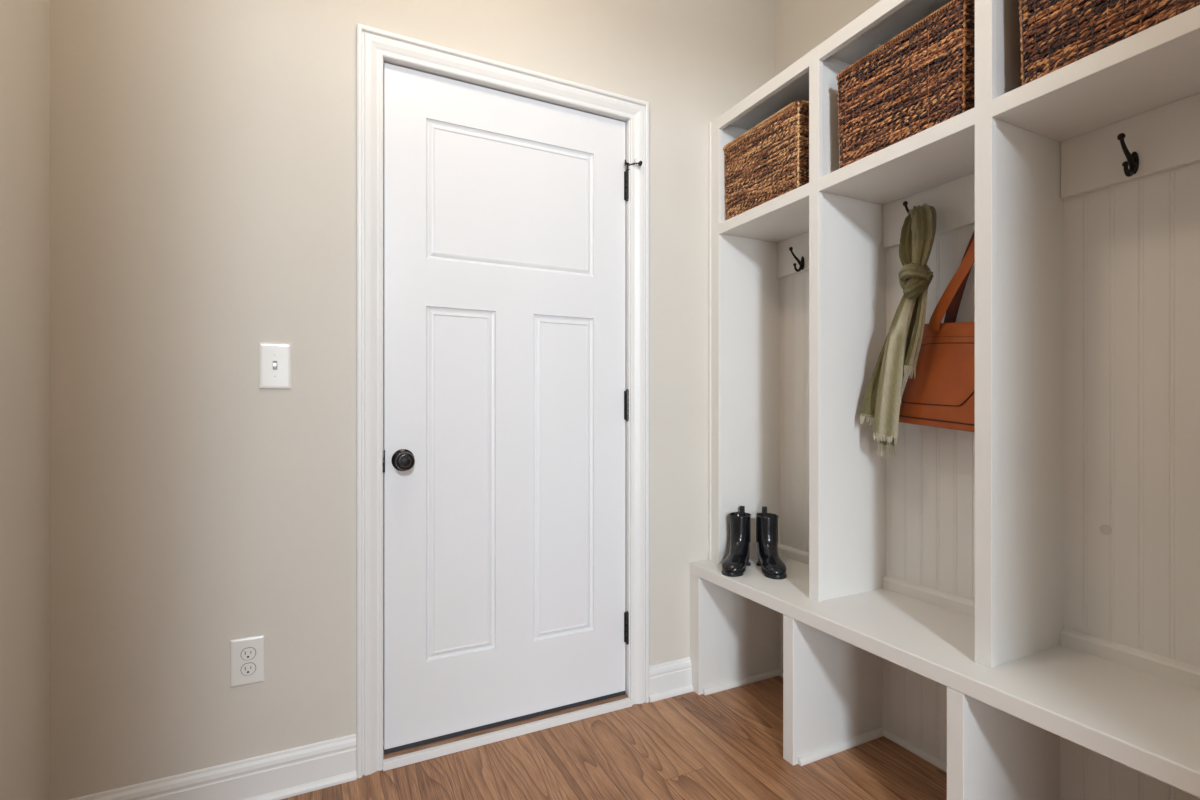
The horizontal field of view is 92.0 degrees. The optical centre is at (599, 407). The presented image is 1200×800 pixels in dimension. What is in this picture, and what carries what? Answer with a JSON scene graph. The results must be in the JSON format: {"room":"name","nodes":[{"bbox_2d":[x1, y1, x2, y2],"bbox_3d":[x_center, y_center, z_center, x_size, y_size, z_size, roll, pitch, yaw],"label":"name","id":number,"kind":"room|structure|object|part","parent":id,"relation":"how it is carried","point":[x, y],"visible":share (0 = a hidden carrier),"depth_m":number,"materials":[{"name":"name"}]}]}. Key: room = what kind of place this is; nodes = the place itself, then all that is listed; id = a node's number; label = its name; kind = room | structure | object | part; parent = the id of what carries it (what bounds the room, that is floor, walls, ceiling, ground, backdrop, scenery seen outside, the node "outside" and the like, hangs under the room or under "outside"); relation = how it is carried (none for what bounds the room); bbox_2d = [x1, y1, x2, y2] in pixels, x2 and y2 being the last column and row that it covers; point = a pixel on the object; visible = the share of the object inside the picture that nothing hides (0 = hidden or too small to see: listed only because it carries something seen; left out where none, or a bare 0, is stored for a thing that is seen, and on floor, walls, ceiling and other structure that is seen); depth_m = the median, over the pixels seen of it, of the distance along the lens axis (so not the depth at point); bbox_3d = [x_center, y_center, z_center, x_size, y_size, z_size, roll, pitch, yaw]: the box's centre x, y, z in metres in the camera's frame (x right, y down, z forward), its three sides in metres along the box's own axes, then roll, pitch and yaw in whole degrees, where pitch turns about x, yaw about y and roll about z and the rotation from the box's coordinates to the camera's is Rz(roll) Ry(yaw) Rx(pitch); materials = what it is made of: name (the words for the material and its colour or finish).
{"room":"mudroom","nodes":[
{"label":"mudroom","id":0,"kind":"room"},
{"bbox_2d":[0,0,49,799],"bbox_3d":[-0.868,-0.323,0.334,0.100,2.830,2.366,0,0,-26],"label":"wall","id":1,"kind":"structure","parent":0,"point":[24,24],"depth_m":1.29,"materials":[{"name":"paint"}]},
{"bbox_2d":[50,0,774,799],"bbox_3d":[-0.330,-0.323,1.984,2.523,2.830,0.120,0,0,-26],"label":"wall","id":2,"kind":"structure","parent":0,"point":[203,152],"depth_m":1.59,"materials":[{"name":"paint"}]},
{"bbox_2d":[69,734,356,799],"bbox_3d":[-1.030,1.031,1.558,0.692,0.122,0.026,0,0,-26],"label":"baseboard","id":3,"kind":"structure","parent":2,"relation":"attached to","point":[283,774],"depth_m":1.61,"materials":[{"name":"paint"}]},
{"bbox_2d":[230,635,264,687],"bbox_3d":[-0.971,0.700,1.597,0.081,0.130,0.009,0,0,-26],"label":"power outlet","id":4,"kind":"object","parent":2,"relation":"attached to","point":[247,655],"visible":1,"depth_m":1.59,"materials":[{"name":"plastic"}]},
{"bbox_2d":[241,662,255,675],"bbox_3d":[-0.968,0.721,1.595,0.037,0.034,0.001,0,0,-26],"label":"receptacle","id":5,"kind":"object","parent":4,"relation":"attached to","point":[247,668],"depth_m":1.59,"materials":[{"name":"plastic"}]},
{"bbox_2d":[241,647,255,659],"bbox_3d":[-0.968,0.678,1.595,0.037,0.034,0.001,0,0,-26],"label":"receptacle","id":6,"kind":"object","parent":4,"relation":"attached to","point":[247,653],"depth_m":1.59,"materials":[{"name":"plastic"}]},
{"bbox_2d":[259,342,291,388],"bbox_3d":[-0.910,-0.117,1.623,0.081,0.130,0.016,0,0,-26],"label":"light switch","id":7,"kind":"object","parent":2,"relation":"attached to","point":[275,359],"visible":1,"depth_m":1.62,"materials":[{"name":"plastic"}]},
{"bbox_2d":[356,23,648,777],"bbox_3d":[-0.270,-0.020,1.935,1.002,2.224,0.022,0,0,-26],"label":"trim","id":8,"kind":"structure","parent":2,"relation":"attached to","point":[373,45],"depth_m":1.74,"materials":[{"name":"paint"}]},
{"bbox_2d":[383,697,631,770],"bbox_3d":[-0.270,1.079,1.935,0.857,0.026,0.020,0,0,-26],"label":"trim","id":9,"kind":"structure","parent":2,"relation":"attached to","point":[449,748],"depth_m":1.90,"materials":[{"name":"paint"}]},
{"bbox_2d":[383,63,641,759],"bbox_3d":[-0.278,0.018,1.984,0.889,2.149,0.166,0,0,-26],"label":"door","id":10,"kind":"structure","parent":2,"relation":"in","point":[506,405],"depth_m":1.93,"materials":[{"name":"white wood"}]},
{"bbox_3d":[-0.661,0.163,1.764,0.009,0.068,0.037,0,0,-26],"label":"strike plate","id":11,"kind":"part","parent":10,"relation":"part of","materials":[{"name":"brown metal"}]},
{"bbox_3d":[-0.591,0.163,1.757,0.056,0.056,0.034,0,0,-26],"label":"knob","id":12,"kind":"part","parent":10,"relation":"part of","materials":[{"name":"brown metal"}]},
{"bbox_2d":[649,657,692,702],"bbox_3d":[0.267,1.031,2.197,0.192,0.122,0.026,0,0,-26],"label":"baseboard","id":13,"kind":"structure","parent":2,"relation":"attached to","point":[672,678],"depth_m":2.19,"materials":[{"name":"paint"}]},
{"bbox_2d":[281,676,946,799],"bbox_3d":[0.834,1.122,-0.788,5.200,0.060,6.250,0,0,-26],"label":"floor","id":14,"kind":"structure","parent":0,"point":[727,744],"depth_m":1.77,"materials":[{"name":"brown wood"}]},
{"bbox_2d":[690,0,1199,799],"bbox_3d":[0.893,-0.015,1.635,0.435,2.213,1.588,0,0,-26],"label":"locker","id":15,"kind":"object","parent":14,"relation":"on","point":[1011,603],"visible":0.8,"depth_m":1.45,"materials":[{"name":"paint"}]},
{"bbox_2d":[722,506,750,576],"bbox_3d":[0.510,0.492,2.160,0.085,0.218,0.236,0,0,24],"label":"boot","id":16,"kind":"object","parent":15,"relation":"on","point":[735,563],"visible":1,"depth_m":2.17,"materials":[{"name":"black rubber"}]},
{"bbox_3d":[0.663,1.083,2.094,0.384,0.018,0.449,0,0,-26],"label":"shoe moulding","id":17,"kind":"part","parent":15,"relation":"part of","materials":[{"name":"paint"}]},
{"bbox_3d":[0.593,-0.250,2.338,0.295,1.702,0.062,0,0,-26],"label":"divider panel","id":18,"kind":"part","parent":15,"relation":"part of","materials":[{"name":"paint"}]},
{"bbox_2d":[723,100,808,219],"bbox_3d":[0.686,-0.860,2.131,0.289,0.303,0.407,0,0,-26],"label":"wicker basket","id":19,"kind":"object","parent":15,"relation":"on","point":[763,164],"visible":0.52,"depth_m":2.02,"materials":[{"name":"brown wicker"}]},
{"bbox_2d":[725,198,808,242],"bbox_3d":[0.709,-0.689,2.103,0.295,0.033,0.463,0,0,-26],"label":"cubby shelf","id":20,"kind":"object","parent":15,"relation":"attached to","point":[789,223],"depth_m":2.16,"materials":[{"name":"paint"}]},
{"bbox_2d":[755,506,786,579],"bbox_3d":[0.630,0.492,2.137,0.083,0.218,0.236,0,0,4],"label":"boot","id":21,"kind":"object","parent":15,"relation":"on","point":[772,566],"visible":1,"depth_m":2.15,"materials":[{"name":"black rubber"}]},
{"bbox_3d":[0.833,-0.601,2.164,0.019,0.142,0.462,0,0,-26],"label":"hook rail","id":22,"kind":"part","parent":15,"relation":"part of","materials":[{"name":"paint"}]},
{"bbox_3d":[0.833,0.580,2.164,0.018,0.042,0.462,0,0,-26],"label":"moulding","id":23,"kind":"part","parent":15,"relation":"part of","materials":[{"name":"paint"}]},
{"bbox_3d":[0.934,-1.111,1.660,0.339,0.019,1.578,0,0,-26],"label":"panel","id":24,"kind":"part","parent":15,"relation":"part of","materials":[{"name":"paint"}]},
{"bbox_3d":[0.817,-0.250,1.882,0.295,1.702,0.029,0,0,-26],"label":"divider panel","id":25,"kind":"part","parent":15,"relation":"part of","materials":[{"name":"paint"}]},
{"bbox_3d":[0.885,1.083,1.644,0.384,0.018,0.485,0,0,-26],"label":"shoe moulding","id":26,"kind":"part","parent":15,"relation":"part of","materials":[{"name":"paint"}]},
{"bbox_2d":[860,203,936,456],"bbox_3d":[0.913,-0.227,1.768,0.127,0.770,0.210,0,0,-32],"label":"scarf","id":27,"kind":"object","parent":15,"relation":"hanging from","point":[882,397],"visible":1,"depth_m":1.72,"materials":[{"name":"fabric"}]},
{"bbox_2d":[825,128,974,204],"bbox_3d":[0.930,-0.689,1.653,0.295,0.033,0.480,0,0,-26],"label":"cubby shelf","id":28,"kind":"object","parent":15,"relation":"attached to","point":[949,161],"depth_m":1.68,"materials":[{"name":"paint"}]},
{"bbox_2d":[836,0,974,168],"bbox_3d":[0.925,-0.860,1.645,0.289,0.303,0.409,0,0,-26],"label":"wicker basket","id":29,"kind":"object","parent":15,"relation":"on","point":[923,77],"visible":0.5,"depth_m":1.54,"materials":[{"name":"brown wicker"}]},
{"bbox_3d":[1.055,-0.601,1.714,0.019,0.142,0.479,0,0,-26],"label":"hook rail","id":30,"kind":"part","parent":15,"relation":"part of","materials":[{"name":"paint"}]},
{"bbox_3d":[1.054,0.580,1.714,0.018,0.042,0.479,0,0,-26],"label":"moulding","id":31,"kind":"part","parent":15,"relation":"part of","materials":[{"name":"paint"}]},
{"bbox_2d":[899,230,974,431],"bbox_3d":[1.017,-0.264,1.661,0.088,0.678,0.337,0,0,-26],"label":"tote bag","id":32,"kind":"object","parent":15,"relation":"hanging from","point":[941,394],"visible":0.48,"depth_m":1.67,"materials":[{"name":"orange leather"}]},
{"bbox_3d":[1.042,-0.404,1.623,0.035,0.398,0.246,0,0,-26],"label":"handle","id":33,"kind":"part","parent":32,"relation":"part of","materials":[{"name":"orange leather"}]},
{"bbox_3d":[1.065,-0.404,1.626,0.034,0.398,0.232,0,0,-26],"label":"handle","id":34,"kind":"part","parent":32,"relation":"part of","materials":[{"name":"leather"}]},
{"bbox_3d":[0.880,0.623,1.628,0.406,0.043,1.588,0,0,-26],"label":"bench seat","id":35,"kind":"part","parent":15,"relation":"part of","materials":[{"name":"paint"}]},
{"bbox_3d":[1.043,-0.250,1.424,0.295,1.702,0.029,0,0,-26],"label":"divider panel","id":36,"kind":"part","parent":15,"relation":"part of","materials":[{"name":"paint"}]},
{"bbox_2d":[997,33,1199,141],"bbox_3d":[1.155,-0.689,1.195,0.295,0.033,0.480,0,0,-26],"label":"cubby shelf","id":37,"kind":"object","parent":15,"relation":"attached to","point":[1166,77],"depth_m":1.26,"materials":[{"name":"paint"}]},
{"bbox_2d":[1018,0,1199,85],"bbox_3d":[1.148,-0.860,1.191,0.289,0.303,0.410,0,0,-26],"label":"wicker basket","id":38,"kind":"object","parent":15,"relation":"on","point":[1055,34],"visible":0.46,"depth_m":1.21,"materials":[{"name":"brown wicker"}]},
{"bbox_3d":[1.280,-0.601,1.257,0.019,0.142,0.479,0,0,-26],"label":"hook rail","id":39,"kind":"part","parent":15,"relation":"part of","materials":[{"name":"paint"}]},
{"bbox_3d":[1.280,0.580,1.256,0.018,0.042,0.479,0,0,-26],"label":"moulding","id":40,"kind":"part","parent":15,"relation":"part of","materials":[{"name":"paint"}]},
{"bbox_2d":[775,0,880,75],"bbox_3d":[1.328,-0.323,1.359,0.100,2.830,2.466,0,0,-26],"label":"wall","id":41,"kind":"structure","parent":0,"point":[801,26],"depth_m":2.29,"materials":[{"name":"paint"}]}
]}

